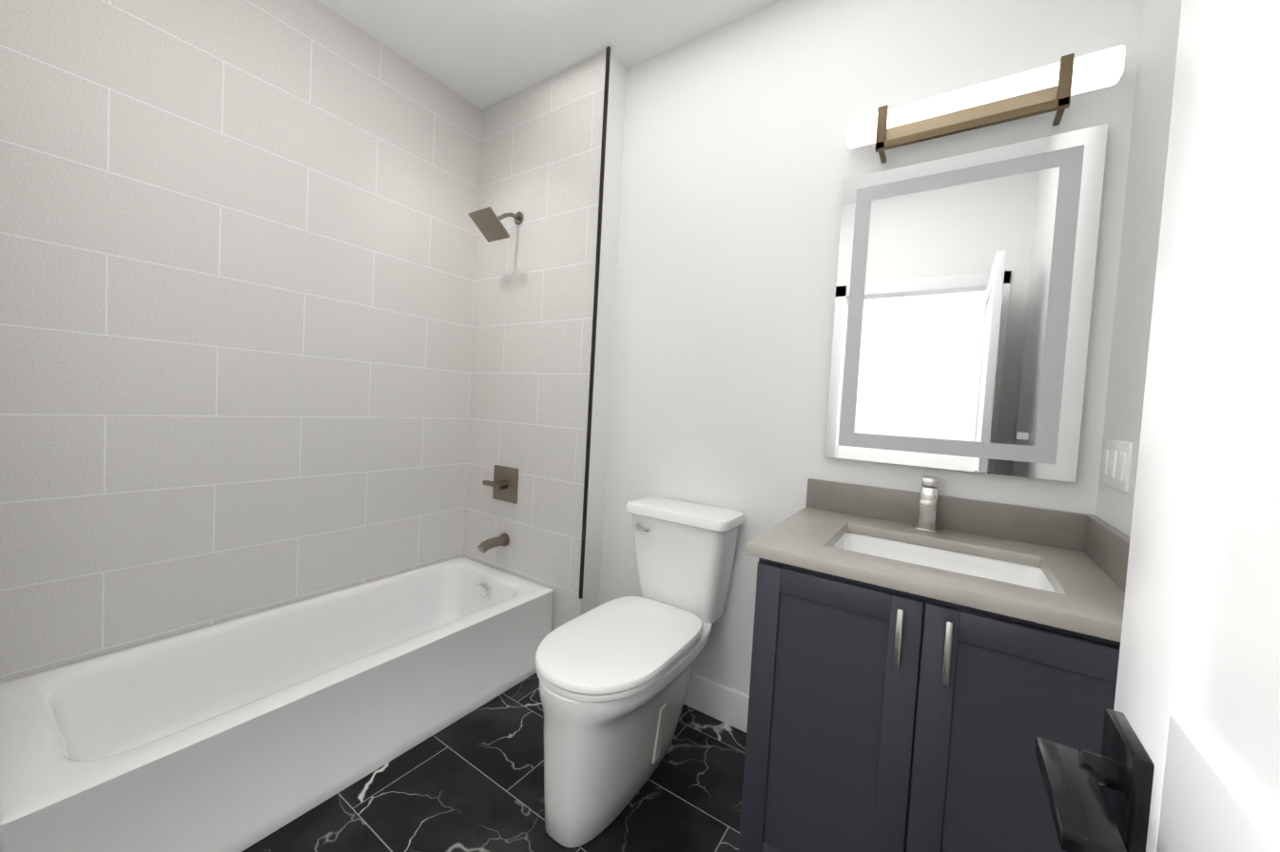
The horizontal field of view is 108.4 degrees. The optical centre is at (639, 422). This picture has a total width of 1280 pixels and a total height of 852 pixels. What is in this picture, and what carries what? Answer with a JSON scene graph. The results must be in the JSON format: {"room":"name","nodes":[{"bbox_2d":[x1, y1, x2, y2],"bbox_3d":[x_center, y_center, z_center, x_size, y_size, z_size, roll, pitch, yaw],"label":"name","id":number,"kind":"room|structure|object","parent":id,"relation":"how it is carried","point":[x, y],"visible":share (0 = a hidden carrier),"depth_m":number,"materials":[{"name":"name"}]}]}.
{"room":"bathroom","nodes":[
{"label":"bathroom","id":0,"kind":"room"},
{"bbox_2d":[0,0,481,683],"bbox_3d":[-1.938,-0.292,1.054,0.100,2.740,4.000,5,3,34],"label":"wall","id":1,"kind":"structure","parent":0,"point":[238,240],"depth_m":1.63,"materials":[{"name":"tile"}]},
{"bbox_2d":[241,673,746,851],"bbox_3d":[-0.907,1.212,0.428,2.906,0.100,4.100,5,3,34],"label":"floor","id":2,"kind":"structure","parent":0,"point":[473,781],"depth_m":1.42,"materials":[{"name":"stone"}]},
{"bbox_2d":[0,556,553,851],"bbox_3d":[-1.112,0.926,1.714,0.697,0.352,1.517,5,3,34],"label":"tub","id":3,"kind":"object","parent":2,"relation":"on","point":[241,734],"visible":0.96,"depth_m":1.43,"materials":[{"name":"white ceramic"}]},
{"bbox_2d":[534,496,743,848],"bbox_3d":[-0.014,0.746,1.562,0.436,0.842,0.789,5,3,34],"label":"toilet","id":4,"kind":"object","parent":2,"relation":"on","point":[614,676],"visible":1,"depth_m":1.41,"materials":[{"name":"white ceramic"}]},
{"bbox_2d":[738,475,1130,851],"bbox_3d":[0.710,0.692,1.198,0.739,1.058,0.620,5,3,34],"label":"bathroom vanity","id":5,"kind":"object","parent":2,"relation":"on","point":[929,664],"visible":0.88,"depth_m":1.01,"materials":[{"name":"painted wood"},{"name":"quartz"},{"name":"satin nickel"}]},
{"bbox_2d":[463,49,626,631],"bbox_3d":[-0.497,-0.261,2.358,0.853,2.740,0.232,5,3,34],"label":"wall","id":6,"kind":"structure","parent":0,"point":[539,169],"depth_m":2.18,"materials":[{"name":"tile"}]},
{"bbox_2d":[468,206,523,553],"bbox_3d":[-0.724,-0.205,2.228,0.193,1.678,0.238,5,3,34],"label":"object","id":7,"kind":"structure","parent":6,"relation":"attached to","point":[489,224],"depth_m":2.27,"materials":[{"name":"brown metal"}]},
{"bbox_2d":[578,46,610,599],"bbox_3d":[-0.200,-0.408,2.014,0.014,2.388,0.011,5,3,34],"label":"trim","id":8,"kind":"structure","parent":6,"relation":"attached to","point":[595,297],"depth_m":2.01,"materials":[{"name":"black metal"}]},
{"bbox_2d":[317,0,780,110],"bbox_3d":[-0.751,-1.622,0.321,2.906,0.100,4.100,5,3,34],"label":"ceiling","id":9,"kind":"structure","parent":0,"point":[481,54],"depth_m":1.91,"materials":[{"name":"white paint"}]},
{"bbox_2d":[599,0,1143,696],"bbox_3d":[0.580,-0.178,1.719,1.653,2.740,0.100,5,3,34],"label":"wall","id":10,"kind":"structure","parent":0,"point":[740,160],"depth_m":1.72,"materials":[{"name":"white paint"}]},
{"bbox_2d":[683,672,749,732],"bbox_3d":[0.177,1.095,1.920,0.931,0.140,0.014,5,3,34],"label":"baseboard","id":11,"kind":"structure","parent":10,"relation":"attached to","point":[721,703],"depth_m":1.82,"materials":[{"name":"white wood"}]},
{"bbox_2d":[824,123,1108,482],"bbox_3d":[0.932,-0.330,1.404,0.639,0.938,0.030,5,3,34],"label":"mirror","id":12,"kind":"object","parent":10,"relation":"attached to","point":[964,290],"visible":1,"depth_m":1.36,"materials":[{"name":"clear glass"}]},
{"bbox_2d":[845,45,1125,163],"bbox_3d":[0.951,-0.903,1.347,0.650,0.144,0.103,5,3,34],"label":"sconce","id":13,"kind":"object","parent":10,"relation":"attached to","point":[1042,89],"visible":1,"depth_m":1.29,"materials":[{"name":"white"}]},
{"bbox_2d":[1095,0,1182,537],"bbox_3d":[0.225,-0.118,-0.388,0.100,2.740,4.000,5,3,34],"label":"wall","id":14,"kind":"structure","parent":0,"point":[1155,74],"depth_m":1.08,"materials":[{"name":"white paint"}]},
{"bbox_2d":[1101,439,1132,492],"bbox_3d":[1.141,0.100,1.109,0.011,0.113,0.193,5,3,34],"label":"switch plate","id":15,"kind":"object","parent":14,"relation":"attached to","point":[1116,461],"visible":1,"depth_m":1.09,"materials":[{"name":"white plastic"}]},
{"bbox_3d":[-0.296,-1.198,-0.150,0.840,0.660,0.120,5,3,34],"label":"wall","id":16,"kind":"structure","parent":0,"visible":0},
{"bbox_2d":[1034,0,1279,851],"bbox_3d":[0.230,0.206,0.070,0.169,2.040,0.770,5,3,34],"label":"door","id":17,"kind":"structure","parent":16,"relation":"in","point":[1188,760],"depth_m":0.30,"materials":[{"name":"white painted wood"},{"name":"black metal"}]}
]}

